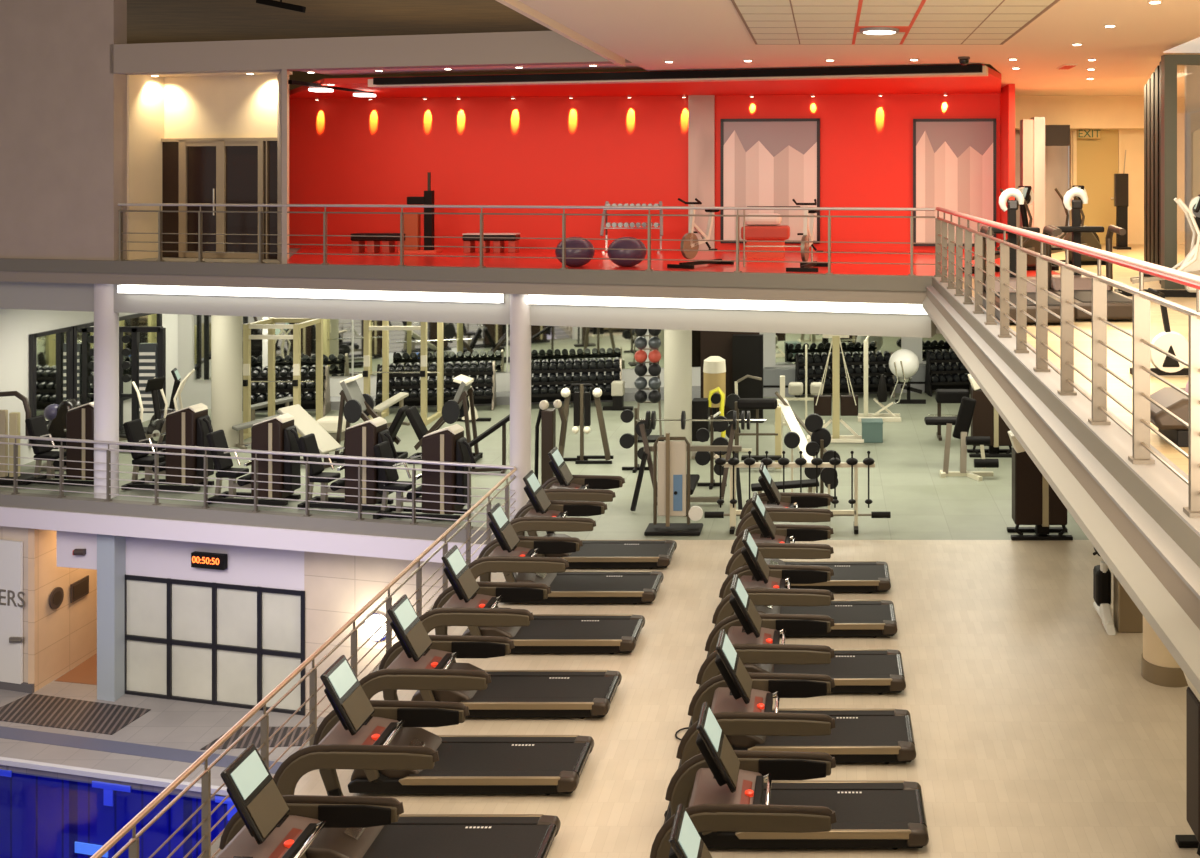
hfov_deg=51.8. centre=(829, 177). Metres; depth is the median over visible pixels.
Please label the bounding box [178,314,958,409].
wall
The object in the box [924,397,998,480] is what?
bench
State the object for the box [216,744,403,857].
treadmill
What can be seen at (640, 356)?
medicine ball
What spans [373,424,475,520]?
machine
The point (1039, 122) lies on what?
column square
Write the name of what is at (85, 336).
window
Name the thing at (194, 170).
door
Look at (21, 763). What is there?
trim
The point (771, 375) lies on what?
upper cabinet
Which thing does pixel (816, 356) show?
dumbbell
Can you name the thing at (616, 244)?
ball
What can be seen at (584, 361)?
dumbbell
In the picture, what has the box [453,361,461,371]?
dumbbell
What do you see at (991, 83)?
ceiling
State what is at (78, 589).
wall sign
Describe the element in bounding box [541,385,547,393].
dumbbell
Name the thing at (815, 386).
cushion
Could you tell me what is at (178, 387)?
elliptical trainer
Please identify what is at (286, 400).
bench
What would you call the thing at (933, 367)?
dumbbell
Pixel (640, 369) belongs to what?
medicine ball
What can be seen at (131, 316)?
trim
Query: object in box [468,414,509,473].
bench
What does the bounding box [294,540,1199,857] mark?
floor
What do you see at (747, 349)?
wall partition
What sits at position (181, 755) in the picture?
trim
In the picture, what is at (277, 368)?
dumbbell
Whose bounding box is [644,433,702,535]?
tower
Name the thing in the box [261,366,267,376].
dumbbell
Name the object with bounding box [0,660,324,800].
pool deck
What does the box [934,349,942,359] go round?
dumbbell
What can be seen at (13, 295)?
trim
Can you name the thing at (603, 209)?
shelf
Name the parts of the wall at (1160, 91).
frame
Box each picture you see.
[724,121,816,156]
[916,121,992,157]
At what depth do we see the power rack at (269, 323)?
27.34 m
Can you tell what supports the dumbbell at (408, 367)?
on the dumbbell rack at (484, 399)
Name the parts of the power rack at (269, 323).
label plate, post, post, label plate, post, post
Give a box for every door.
[0,539,24,683]
[161,138,277,258]
[1072,129,1121,243]
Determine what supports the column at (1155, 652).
on the floor at (1039, 731)
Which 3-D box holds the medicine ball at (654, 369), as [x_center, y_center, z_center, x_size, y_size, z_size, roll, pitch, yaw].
[-3.921,4.290,26.843,0.286,0.290,0.278,0,0,0]
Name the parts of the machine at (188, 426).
backrest, seat, seat frame, handle, frame, lever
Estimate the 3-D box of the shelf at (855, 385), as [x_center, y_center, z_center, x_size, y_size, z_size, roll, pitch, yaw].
[0.442,5.502,32.066,2.584,0.156,0.369,0,0,-10]
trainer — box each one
[119,377,167,453]
[146,368,194,442]
[857,336,905,421]
[963,186,1058,273]
[980,188,1074,322]
[1048,188,1131,318]
[1051,185,1105,265]
[1114,194,1199,296]
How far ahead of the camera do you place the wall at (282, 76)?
21.01 m
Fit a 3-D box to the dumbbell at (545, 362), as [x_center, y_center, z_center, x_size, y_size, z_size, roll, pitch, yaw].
[-7.371,4.830,31.032,0.170,0.263,0.369,0,0,-10]
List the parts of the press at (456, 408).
backrest, rail, weight plate, rail, weight plate, foot plate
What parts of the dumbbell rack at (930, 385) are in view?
frame, panel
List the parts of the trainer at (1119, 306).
arm, arm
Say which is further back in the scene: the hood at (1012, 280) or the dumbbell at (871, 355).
the dumbbell at (871, 355)
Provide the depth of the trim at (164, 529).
21.12 m
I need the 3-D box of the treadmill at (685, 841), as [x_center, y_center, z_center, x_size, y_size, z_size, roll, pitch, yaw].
[-0.239,5.038,7.800,2.206,1.725,0.901,0,0,0]
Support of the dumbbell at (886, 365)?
on the dumbbell rack at (856, 387)
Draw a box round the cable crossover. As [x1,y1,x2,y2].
[807,334,863,442]
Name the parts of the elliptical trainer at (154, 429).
frame, pedal rail, arm, arm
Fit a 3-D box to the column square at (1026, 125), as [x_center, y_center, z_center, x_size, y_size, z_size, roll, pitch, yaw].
[4.069,0.155,24.800,0.226,2.710,0.400,0,0,0]
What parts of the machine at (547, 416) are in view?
arm, arm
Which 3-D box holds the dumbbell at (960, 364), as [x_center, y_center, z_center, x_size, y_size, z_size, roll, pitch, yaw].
[3.587,5.110,32.753,0.170,0.263,0.369,0,0,-10]
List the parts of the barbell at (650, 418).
weight plate, weight plate, weight plate, weight plate, weight plate, weight plate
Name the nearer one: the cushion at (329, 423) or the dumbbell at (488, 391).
the cushion at (329, 423)
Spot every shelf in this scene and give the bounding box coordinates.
[251,371,325,380]
[251,383,324,392]
[251,395,324,404]
[375,390,492,401]
[376,378,492,389]
[378,367,492,377]
[531,363,620,373]
[531,375,620,385]
[531,387,610,396]
[603,209,660,209]
[604,227,659,228]
[798,357,888,366]
[798,368,893,377]
[803,379,894,388]
[929,355,960,362]
[930,366,968,373]
[930,376,970,384]
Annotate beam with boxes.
[922,296,1199,693]
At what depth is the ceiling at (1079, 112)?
26.60 m
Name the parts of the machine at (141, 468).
seat, arm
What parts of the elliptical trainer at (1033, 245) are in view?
frame, pedal rail, arm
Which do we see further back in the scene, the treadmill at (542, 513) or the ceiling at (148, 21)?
the ceiling at (148, 21)
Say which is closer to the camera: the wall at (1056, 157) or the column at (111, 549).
the column at (111, 549)
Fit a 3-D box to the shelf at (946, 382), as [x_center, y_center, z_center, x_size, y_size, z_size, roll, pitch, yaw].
[3.316,5.502,32.554,1.202,0.156,0.369,0,0,-10]
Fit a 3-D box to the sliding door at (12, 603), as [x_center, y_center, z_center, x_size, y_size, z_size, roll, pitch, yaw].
[-16.058,8.125,22.636,2.155,2.650,0.147,0,0,15]
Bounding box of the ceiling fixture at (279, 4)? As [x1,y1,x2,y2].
[256,0,305,12]
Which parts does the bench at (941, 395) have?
post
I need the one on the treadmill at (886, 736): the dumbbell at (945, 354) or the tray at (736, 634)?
the tray at (736, 634)
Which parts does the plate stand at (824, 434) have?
plate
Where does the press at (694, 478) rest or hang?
on the floor at (905, 481)
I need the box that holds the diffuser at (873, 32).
[863,30,895,34]
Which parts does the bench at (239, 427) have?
frame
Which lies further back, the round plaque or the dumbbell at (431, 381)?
the dumbbell at (431, 381)
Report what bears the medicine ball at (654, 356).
on the medicine ball at (654, 369)
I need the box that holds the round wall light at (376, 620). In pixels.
[364,612,385,641]
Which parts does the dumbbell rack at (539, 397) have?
panel, frame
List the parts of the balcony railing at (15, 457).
post, post, post, post, post, rod, post, rail, rod, rod, rod, rod, handrail, post, post, post, post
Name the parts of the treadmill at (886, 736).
control panel, arm, arm, rail, foot rail, rail, foot rail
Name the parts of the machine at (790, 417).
post, rail, arm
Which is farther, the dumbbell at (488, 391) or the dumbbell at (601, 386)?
the dumbbell at (601, 386)
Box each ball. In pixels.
[555,237,594,266]
[607,237,645,266]
[634,329,646,335]
[634,337,646,348]
[634,350,646,362]
[634,363,646,375]
[634,377,646,389]
[634,390,646,402]
[648,329,660,335]
[648,337,660,348]
[648,350,660,362]
[648,363,660,375]
[648,377,660,389]
[648,390,660,402]
[889,349,918,377]
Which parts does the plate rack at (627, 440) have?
weight plate, weight plate, post, weight plate, weight plate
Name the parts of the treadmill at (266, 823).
control panel, arm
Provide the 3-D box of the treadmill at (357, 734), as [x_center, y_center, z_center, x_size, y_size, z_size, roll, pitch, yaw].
[-3.510,5.038,10.300,2.206,1.725,0.901,0,0,0]
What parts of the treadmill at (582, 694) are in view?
control panel, arm, arm, rail, foot rail, rail, foot rail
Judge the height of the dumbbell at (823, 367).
0.263 m
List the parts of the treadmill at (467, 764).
control panel, arm, arm, rail, foot rail, foot rail, rail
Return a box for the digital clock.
[191,551,226,569]
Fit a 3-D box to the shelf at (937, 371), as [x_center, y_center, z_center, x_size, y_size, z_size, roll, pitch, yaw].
[3.292,5.222,32.692,1.202,0.156,0.369,0,0,-10]
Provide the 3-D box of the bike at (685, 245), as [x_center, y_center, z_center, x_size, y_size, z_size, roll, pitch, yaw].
[-2.203,0.922,20.515,0.520,1.167,1.210,0,0,30]
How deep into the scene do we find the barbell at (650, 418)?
22.06 m
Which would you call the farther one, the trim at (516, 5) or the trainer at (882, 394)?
the trainer at (882, 394)
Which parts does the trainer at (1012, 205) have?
arm, arm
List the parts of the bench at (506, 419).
frame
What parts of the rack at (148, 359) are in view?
post, post, stack plate, stack plate, stack plate, stack plate, stack plate, stack plate, stack plate, post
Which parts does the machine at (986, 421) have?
panel, panel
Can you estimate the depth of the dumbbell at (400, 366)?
30.32 m
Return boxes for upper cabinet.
[763,367,794,387]
[894,364,925,383]
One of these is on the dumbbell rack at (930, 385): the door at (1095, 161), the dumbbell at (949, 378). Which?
the dumbbell at (949, 378)
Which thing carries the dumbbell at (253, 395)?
on the dumbbell rack at (305, 404)
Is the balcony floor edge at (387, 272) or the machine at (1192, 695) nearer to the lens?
the machine at (1192, 695)
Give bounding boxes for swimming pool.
[0,769,236,857]
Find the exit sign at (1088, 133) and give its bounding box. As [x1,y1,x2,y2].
[1078,129,1100,137]
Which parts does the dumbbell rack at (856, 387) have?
frame, panel, frame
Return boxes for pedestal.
[1113,574,1142,632]
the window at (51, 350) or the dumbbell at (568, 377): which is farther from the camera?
the dumbbell at (568, 377)
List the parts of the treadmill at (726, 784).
control panel, arm, arm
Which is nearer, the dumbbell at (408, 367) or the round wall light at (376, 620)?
the round wall light at (376, 620)
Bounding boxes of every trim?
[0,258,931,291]
[0,271,926,303]
[0,281,935,337]
[0,491,494,544]
[0,506,485,562]
[0,726,282,773]
[0,757,227,795]
[29,327,72,443]
[71,322,93,398]
[119,313,161,400]
[200,558,477,857]
[496,0,624,66]
[925,286,1199,599]
[927,289,1199,629]
[932,276,1199,536]
[932,278,1199,567]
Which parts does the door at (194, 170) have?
pane, pane, pane, pane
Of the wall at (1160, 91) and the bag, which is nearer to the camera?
the wall at (1160, 91)
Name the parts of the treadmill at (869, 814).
control panel, arm, arm, rail, foot rail, rail, foot rail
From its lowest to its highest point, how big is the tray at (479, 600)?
0.099 m
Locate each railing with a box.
[0,434,514,528]
[90,468,516,857]
[117,203,934,275]
[934,207,1199,517]
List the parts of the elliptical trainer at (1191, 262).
frame, pedal rail, arm, arm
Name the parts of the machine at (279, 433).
backrest, seat, seat frame, handle, frame, lever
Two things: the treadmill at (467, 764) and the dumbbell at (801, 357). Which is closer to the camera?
the treadmill at (467, 764)
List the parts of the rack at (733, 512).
post, post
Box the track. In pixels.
[368,64,987,87]
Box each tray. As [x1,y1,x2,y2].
[319,717,398,744]
[386,649,451,668]
[443,593,494,607]
[489,546,529,555]
[524,509,559,516]
[550,483,581,488]
[689,768,761,806]
[711,687,770,712]
[727,626,774,643]
[740,575,780,587]
[751,534,785,542]
[762,501,789,507]
[988,227,1039,233]
[1055,226,1103,231]
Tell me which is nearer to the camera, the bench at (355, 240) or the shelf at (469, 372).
the bench at (355, 240)
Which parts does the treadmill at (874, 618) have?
control panel, arm, arm, foot rail, rail, rail, foot rail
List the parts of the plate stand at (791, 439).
post, plate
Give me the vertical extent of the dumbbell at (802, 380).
0.263 m
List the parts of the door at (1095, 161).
frame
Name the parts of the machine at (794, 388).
frame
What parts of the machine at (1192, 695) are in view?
panel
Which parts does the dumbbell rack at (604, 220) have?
frame, frame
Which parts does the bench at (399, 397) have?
frame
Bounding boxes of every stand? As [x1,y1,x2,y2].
[743,206,812,266]
[784,432,799,491]
[805,413,822,492]
[811,428,830,493]
[820,468,837,509]
[895,377,925,403]
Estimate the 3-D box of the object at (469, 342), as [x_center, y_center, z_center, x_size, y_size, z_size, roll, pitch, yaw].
[-10.502,3.975,31.571,3.854,2.350,0.025,0,0,-10]
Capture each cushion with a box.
[316,416,345,432]
[741,225,789,239]
[788,382,802,394]
[810,382,822,394]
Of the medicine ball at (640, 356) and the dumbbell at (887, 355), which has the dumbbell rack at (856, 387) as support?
the dumbbell at (887, 355)
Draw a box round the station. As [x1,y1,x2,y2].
[735,398,781,468]
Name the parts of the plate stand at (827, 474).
plate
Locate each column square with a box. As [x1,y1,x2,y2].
[1020,119,1033,226]
[1031,117,1044,233]
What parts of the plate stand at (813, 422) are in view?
plate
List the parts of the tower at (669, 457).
frame, label plate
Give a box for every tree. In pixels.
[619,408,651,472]
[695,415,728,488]
[726,375,761,451]
[804,440,840,498]
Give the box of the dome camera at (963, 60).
[958,56,969,64]
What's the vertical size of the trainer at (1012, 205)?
1.360 m
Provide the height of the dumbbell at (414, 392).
0.263 m
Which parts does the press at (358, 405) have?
weight plate, rail, foot plate, weight plate, rail, backrest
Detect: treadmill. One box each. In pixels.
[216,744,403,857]
[273,655,560,857]
[348,594,593,794]
[411,545,621,718]
[462,503,644,653]
[499,470,663,604]
[526,447,676,568]
[650,702,836,857]
[669,804,711,857]
[676,629,928,849]
[696,574,915,763]
[712,529,905,693]
[725,492,897,637]
[735,463,890,592]
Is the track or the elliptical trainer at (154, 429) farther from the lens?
the elliptical trainer at (154, 429)
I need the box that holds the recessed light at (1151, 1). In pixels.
[1148,0,1162,3]
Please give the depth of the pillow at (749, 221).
22.48 m
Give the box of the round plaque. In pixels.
[49,587,63,608]
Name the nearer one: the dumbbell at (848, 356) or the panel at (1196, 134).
the panel at (1196, 134)
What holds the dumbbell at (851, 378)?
on the dumbbell rack at (856, 387)
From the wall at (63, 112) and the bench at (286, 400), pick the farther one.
the bench at (286, 400)
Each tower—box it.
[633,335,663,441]
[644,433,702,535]
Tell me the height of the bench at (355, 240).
0.385 m
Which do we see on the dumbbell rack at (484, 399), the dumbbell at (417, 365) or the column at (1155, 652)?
the dumbbell at (417, 365)
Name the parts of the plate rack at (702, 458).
weight plate, weight plate, post, weight plate, weight plate, weight plate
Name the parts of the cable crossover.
frame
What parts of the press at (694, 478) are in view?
leg, post, post, leg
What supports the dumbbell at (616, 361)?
on the dumbbell rack at (539, 397)
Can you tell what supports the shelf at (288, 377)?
attached to the dumbbell rack at (305, 404)
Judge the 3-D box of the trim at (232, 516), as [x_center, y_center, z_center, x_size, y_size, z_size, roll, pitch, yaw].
[-12.668,5.995,21.755,15.066,0.230,0.180,0,0,13]
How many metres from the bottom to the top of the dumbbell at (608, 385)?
0.263 m
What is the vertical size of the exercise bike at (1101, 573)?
1.067 m
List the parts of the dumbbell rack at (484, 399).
frame, panel, frame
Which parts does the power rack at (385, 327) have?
post, label plate, post, post, label plate, post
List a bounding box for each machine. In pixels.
[0,391,42,484]
[23,402,93,485]
[121,403,213,490]
[139,419,215,470]
[206,413,301,505]
[297,417,396,510]
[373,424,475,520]
[398,172,441,252]
[534,400,566,485]
[559,384,613,463]
[691,387,726,458]
[775,392,826,488]
[780,345,824,425]
[967,374,1011,457]
[1007,430,1072,539]
[1175,673,1199,855]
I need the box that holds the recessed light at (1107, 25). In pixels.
[1104,24,1115,26]
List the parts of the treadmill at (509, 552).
control panel, arm, arm, foot rail, rail, foot rail, rail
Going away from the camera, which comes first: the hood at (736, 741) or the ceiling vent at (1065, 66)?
the hood at (736, 741)
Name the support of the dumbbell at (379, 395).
on the dumbbell rack at (484, 399)
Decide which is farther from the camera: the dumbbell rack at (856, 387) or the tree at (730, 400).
the dumbbell rack at (856, 387)
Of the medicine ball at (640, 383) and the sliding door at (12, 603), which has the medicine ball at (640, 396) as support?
the medicine ball at (640, 383)
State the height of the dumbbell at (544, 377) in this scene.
0.263 m
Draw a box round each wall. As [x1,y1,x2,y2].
[0,0,126,260]
[0,309,177,469]
[0,526,27,682]
[28,528,96,691]
[126,75,163,259]
[126,536,303,590]
[164,74,288,258]
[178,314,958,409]
[277,69,286,263]
[289,64,999,89]
[289,93,999,251]
[688,95,714,249]
[1000,84,1014,239]
[1015,130,1067,239]
[1045,125,1069,145]
[1069,98,1184,243]
[1144,55,1199,288]
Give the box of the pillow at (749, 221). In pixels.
[745,213,781,225]
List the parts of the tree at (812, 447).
weight plate, weight plate, post, weight plate, weight plate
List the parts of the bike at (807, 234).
frame, frame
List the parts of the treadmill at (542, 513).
control panel, arm, arm, rail, foot rail, foot rail, rail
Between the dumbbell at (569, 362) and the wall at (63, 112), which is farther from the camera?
the dumbbell at (569, 362)
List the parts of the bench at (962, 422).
seat, post, post, backrest, frame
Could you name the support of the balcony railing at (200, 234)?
on the balcony floor edge at (387, 272)
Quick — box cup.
[898,377,911,381]
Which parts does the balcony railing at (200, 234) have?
post, post, post, post, post, post, post, rail, rod, rod, handrail, rod, post, post, post, post, post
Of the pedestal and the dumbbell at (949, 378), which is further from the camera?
the dumbbell at (949, 378)
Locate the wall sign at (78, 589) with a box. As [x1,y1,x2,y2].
[70,575,88,602]
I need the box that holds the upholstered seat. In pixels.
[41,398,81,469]
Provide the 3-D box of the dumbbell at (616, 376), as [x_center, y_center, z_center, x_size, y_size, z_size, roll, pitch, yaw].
[-5.545,5.110,31.200,0.170,0.263,0.369,0,0,-10]
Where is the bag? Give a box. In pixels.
[703,356,725,431]
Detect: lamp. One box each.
[75,841,107,857]
[860,27,898,34]
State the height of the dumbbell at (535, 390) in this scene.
0.263 m
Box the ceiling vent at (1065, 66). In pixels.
[1057,64,1077,69]
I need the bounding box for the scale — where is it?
[1113,150,1130,249]
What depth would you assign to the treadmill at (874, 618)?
15.66 m
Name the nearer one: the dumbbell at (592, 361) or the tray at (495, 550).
the tray at (495, 550)
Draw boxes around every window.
[36,331,67,420]
[77,326,93,404]
[119,314,157,392]
[125,574,304,715]
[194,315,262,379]
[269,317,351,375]
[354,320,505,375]
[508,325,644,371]
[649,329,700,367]
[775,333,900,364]
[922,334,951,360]
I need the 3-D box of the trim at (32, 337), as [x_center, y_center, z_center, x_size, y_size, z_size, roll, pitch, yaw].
[-16.540,4.395,25.500,0.080,2.310,1.300,0,0,0]
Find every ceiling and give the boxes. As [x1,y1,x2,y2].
[110,31,631,74]
[127,0,551,43]
[152,71,292,76]
[289,64,1000,98]
[303,63,640,74]
[518,0,1199,97]
[1015,96,1143,129]
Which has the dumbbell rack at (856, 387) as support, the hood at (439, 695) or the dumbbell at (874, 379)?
the dumbbell at (874, 379)
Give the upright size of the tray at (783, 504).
0.099 m
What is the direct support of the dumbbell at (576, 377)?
on the dumbbell rack at (539, 397)
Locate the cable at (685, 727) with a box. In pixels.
[675,727,688,739]
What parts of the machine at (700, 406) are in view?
frame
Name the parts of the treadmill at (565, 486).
control panel, arm, arm, rail, foot rail, foot rail, rail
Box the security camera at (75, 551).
[72,549,85,554]
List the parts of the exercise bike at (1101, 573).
frame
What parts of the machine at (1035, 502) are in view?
panel, panel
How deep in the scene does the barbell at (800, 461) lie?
20.01 m
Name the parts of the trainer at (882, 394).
frame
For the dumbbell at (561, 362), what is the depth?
30.97 m
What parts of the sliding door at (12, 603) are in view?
handle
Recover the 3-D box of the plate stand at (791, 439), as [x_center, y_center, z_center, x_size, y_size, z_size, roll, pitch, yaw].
[-0.703,5.301,22.227,0.300,1.208,0.155,0,0,0]
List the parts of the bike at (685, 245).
frame, frame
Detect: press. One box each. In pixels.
[331,374,408,462]
[405,374,482,463]
[630,424,742,515]
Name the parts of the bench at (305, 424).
frame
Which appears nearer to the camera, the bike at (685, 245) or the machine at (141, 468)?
the bike at (685, 245)
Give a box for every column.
[94,284,118,498]
[97,534,125,701]
[211,315,242,447]
[510,294,530,520]
[664,330,691,460]
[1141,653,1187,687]
[1143,616,1179,667]
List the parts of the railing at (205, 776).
post, post, post, post, rod, post, rod, post, post, post, post, post, post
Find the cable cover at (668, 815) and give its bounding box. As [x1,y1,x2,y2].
[664,576,727,822]
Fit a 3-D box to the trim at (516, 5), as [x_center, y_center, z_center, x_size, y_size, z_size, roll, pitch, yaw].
[-3.380,-2.268,9.295,0.080,0.904,20.590,0,0,0]
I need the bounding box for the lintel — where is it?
[57,531,96,569]
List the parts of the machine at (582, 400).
leg, knob, knob, frame, leg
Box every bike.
[667,198,733,268]
[786,199,827,271]
[1093,548,1115,634]
[1130,288,1187,374]
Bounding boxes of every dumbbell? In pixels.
[251,366,261,377]
[251,382,259,389]
[251,393,257,401]
[257,393,267,401]
[259,382,267,389]
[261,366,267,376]
[275,366,280,376]
[276,392,286,398]
[278,380,287,388]
[280,366,289,376]
[288,380,292,388]
[301,365,308,375]
[301,380,306,388]
[305,392,314,400]
[307,379,315,387]
[308,365,315,375]
[377,390,381,398]
[389,363,395,373]
[389,377,394,385]
[389,389,393,397]
[393,389,401,395]
[394,377,402,385]
[395,363,403,373]
[403,377,411,385]
[404,363,412,373]
[410,389,418,397]
[411,377,419,384]
[412,362,420,371]
[427,388,435,396]
[428,376,435,384]
[429,362,436,371]
[444,376,452,384]
[444,388,451,396]
[445,362,453,372]
[452,388,458,395]
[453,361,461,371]
[462,361,469,371]
[470,361,477,371]
[470,375,476,383]
[477,375,484,383]
[477,387,484,395]
[478,361,485,371]
[485,375,492,382]
[485,387,491,394]
[486,360,492,371]
[532,385,539,393]
[533,359,540,369]
[533,373,539,381]
[541,359,548,369]
[541,373,547,381]
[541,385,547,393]
[549,359,556,369]
[549,373,555,381]
[549,385,555,393]
[557,359,564,369]
[557,373,563,380]
[557,385,563,392]
[565,359,572,368]
[565,373,571,380]
[573,372,579,380]
[573,386,579,391]
[574,358,580,368]
[581,372,587,380]
[582,358,587,368]
[589,372,595,380]
[590,358,595,368]
[597,372,603,379]
[597,383,603,391]
[598,358,603,368]
[605,358,611,367]
[605,372,611,379]
[605,383,610,391]
[613,357,619,367]
[613,371,619,379]
[798,353,804,362]
[799,366,804,374]
[799,378,804,385]
[807,353,812,362]
[807,366,813,373]
[807,378,813,385]
[813,352,820,362]
[814,366,821,373]
[815,377,821,381]
[821,352,827,362]
[822,366,829,373]
[823,377,830,384]
[840,365,844,373]
[840,377,846,384]
[845,352,852,361]
[846,365,852,372]
[847,376,853,384]
[852,351,859,361]
[853,365,860,372]
[854,376,861,383]
[860,351,863,361]
[868,351,875,360]
[869,365,876,372]
[870,376,877,383]
[876,351,883,360]
[877,364,884,371]
[883,351,890,360]
[885,364,890,371]
[886,375,893,383]
[928,350,935,359]
[930,363,936,370]
[931,374,938,381]
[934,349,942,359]
[936,363,943,370]
[937,374,945,381]
[942,349,949,359]
[943,363,950,370]
[944,374,952,381]
[949,349,956,358]
[950,362,958,369]
[951,373,959,381]
[957,362,965,369]
[958,373,966,380]
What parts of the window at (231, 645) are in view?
pane, pane, pane, pane, pane, pane, pane, pane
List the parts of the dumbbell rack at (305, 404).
panel, frame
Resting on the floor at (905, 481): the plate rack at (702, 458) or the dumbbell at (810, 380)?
the plate rack at (702, 458)
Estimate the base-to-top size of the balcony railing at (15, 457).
1.087 m
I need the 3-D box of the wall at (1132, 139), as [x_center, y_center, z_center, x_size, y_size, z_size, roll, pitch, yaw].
[7.731,-0.155,27.300,4.537,3.330,0.200,0,0,0]
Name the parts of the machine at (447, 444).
backrest, seat, seat frame, handle, frame, lever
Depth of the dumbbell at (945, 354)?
32.69 m
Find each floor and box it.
[0,392,1088,539]
[55,653,96,684]
[135,244,1195,474]
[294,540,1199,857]
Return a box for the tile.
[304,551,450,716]
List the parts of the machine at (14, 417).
panel, panel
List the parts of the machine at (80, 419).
backrest, seat frame, seat, handle, frame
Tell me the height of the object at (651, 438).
2.604 m
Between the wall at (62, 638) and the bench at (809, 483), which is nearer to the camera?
the bench at (809, 483)
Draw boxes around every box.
[316,416,345,440]
[861,418,882,442]
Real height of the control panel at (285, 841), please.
0.099 m
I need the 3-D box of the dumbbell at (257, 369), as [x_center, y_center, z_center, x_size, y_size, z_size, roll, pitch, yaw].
[-14.275,4.830,29.858,0.170,0.263,0.369,0,0,-10]
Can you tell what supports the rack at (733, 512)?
on the floor at (905, 481)
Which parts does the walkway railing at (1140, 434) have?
post, post, post, post, post, post, post, post, post, post, post, handrail, rail, rod, rod, rod, rod, post, post, post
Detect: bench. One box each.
[232,414,280,449]
[251,396,292,420]
[278,404,341,468]
[350,233,404,252]
[373,392,409,425]
[462,233,519,252]
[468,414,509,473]
[602,381,632,410]
[741,213,789,257]
[751,479,818,493]
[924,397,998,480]
[928,389,969,440]
[1150,387,1187,446]
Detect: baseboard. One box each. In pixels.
[0,681,33,693]
[255,384,935,412]
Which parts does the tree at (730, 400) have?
weight plate, weight plate, weight plate, arm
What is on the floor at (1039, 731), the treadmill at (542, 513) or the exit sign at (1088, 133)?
the treadmill at (542, 513)
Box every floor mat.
[0,693,150,734]
[200,726,317,749]
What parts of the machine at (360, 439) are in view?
backrest, seat, seat frame, handle, frame, lever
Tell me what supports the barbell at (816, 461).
on the rack at (733, 512)
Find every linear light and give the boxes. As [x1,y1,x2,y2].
[118,285,504,302]
[526,295,927,314]
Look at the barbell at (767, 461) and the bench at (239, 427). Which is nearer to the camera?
the barbell at (767, 461)
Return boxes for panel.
[216,815,320,857]
[731,0,1059,44]
[1185,65,1199,256]
[1192,129,1199,196]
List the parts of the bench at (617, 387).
seat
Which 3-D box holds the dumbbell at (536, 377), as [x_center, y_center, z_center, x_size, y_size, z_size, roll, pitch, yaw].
[-7.547,5.110,30.860,0.170,0.263,0.369,0,0,-10]
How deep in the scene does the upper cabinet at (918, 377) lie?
33.10 m
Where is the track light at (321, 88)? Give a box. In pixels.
[288,80,375,96]
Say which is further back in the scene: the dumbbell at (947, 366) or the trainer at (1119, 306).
the dumbbell at (947, 366)
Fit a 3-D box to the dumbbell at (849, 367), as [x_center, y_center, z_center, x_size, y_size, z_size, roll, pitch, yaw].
[0.523,5.110,32.232,0.170,0.263,0.369,0,0,-10]
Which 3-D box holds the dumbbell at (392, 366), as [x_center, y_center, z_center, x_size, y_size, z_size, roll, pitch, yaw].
[-11.104,4.830,30.397,0.170,0.263,0.369,0,0,-10]
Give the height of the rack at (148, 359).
2.480 m
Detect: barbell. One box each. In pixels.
[636,411,765,429]
[715,451,725,507]
[728,451,739,507]
[744,451,755,501]
[761,451,772,470]
[778,451,789,491]
[795,451,806,492]
[811,451,822,507]
[829,451,840,507]
[846,451,857,507]
[863,451,874,507]
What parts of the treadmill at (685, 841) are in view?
control panel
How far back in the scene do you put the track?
20.26 m
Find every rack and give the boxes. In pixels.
[119,326,165,433]
[243,317,322,439]
[251,365,330,415]
[354,320,443,425]
[375,361,495,412]
[531,358,621,401]
[600,201,662,252]
[704,454,890,533]
[795,352,894,400]
[925,351,971,396]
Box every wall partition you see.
[701,331,759,416]
[732,334,762,422]
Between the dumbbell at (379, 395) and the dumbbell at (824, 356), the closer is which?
the dumbbell at (379, 395)
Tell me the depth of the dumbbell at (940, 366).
32.51 m
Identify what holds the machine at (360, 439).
on the floor at (905, 481)
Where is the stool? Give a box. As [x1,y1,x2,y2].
[457,386,490,420]
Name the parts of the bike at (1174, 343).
frame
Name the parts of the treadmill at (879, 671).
control panel, arm, arm, foot rail, foot rail, rail, rail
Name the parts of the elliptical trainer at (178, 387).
arm, arm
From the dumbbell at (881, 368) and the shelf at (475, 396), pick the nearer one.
the shelf at (475, 396)
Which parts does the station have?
post, post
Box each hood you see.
[306,825,383,857]
[351,727,441,780]
[411,662,485,701]
[462,607,520,637]
[505,573,556,585]
[535,533,571,557]
[726,735,765,747]
[734,606,780,614]
[743,664,773,672]
[764,558,784,564]
[985,277,1035,291]
[1050,275,1110,289]
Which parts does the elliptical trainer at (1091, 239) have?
arm, pedal rail, arm, frame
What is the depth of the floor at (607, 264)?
20.19 m
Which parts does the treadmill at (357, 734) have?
arm, control panel, arm, foot rail, rail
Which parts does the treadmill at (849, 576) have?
control panel, arm, arm, rail, foot rail, rail, foot rail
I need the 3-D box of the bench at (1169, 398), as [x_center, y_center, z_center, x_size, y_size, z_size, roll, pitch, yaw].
[2.120,1.188,6.893,0.619,0.637,0.434,0,0,0]

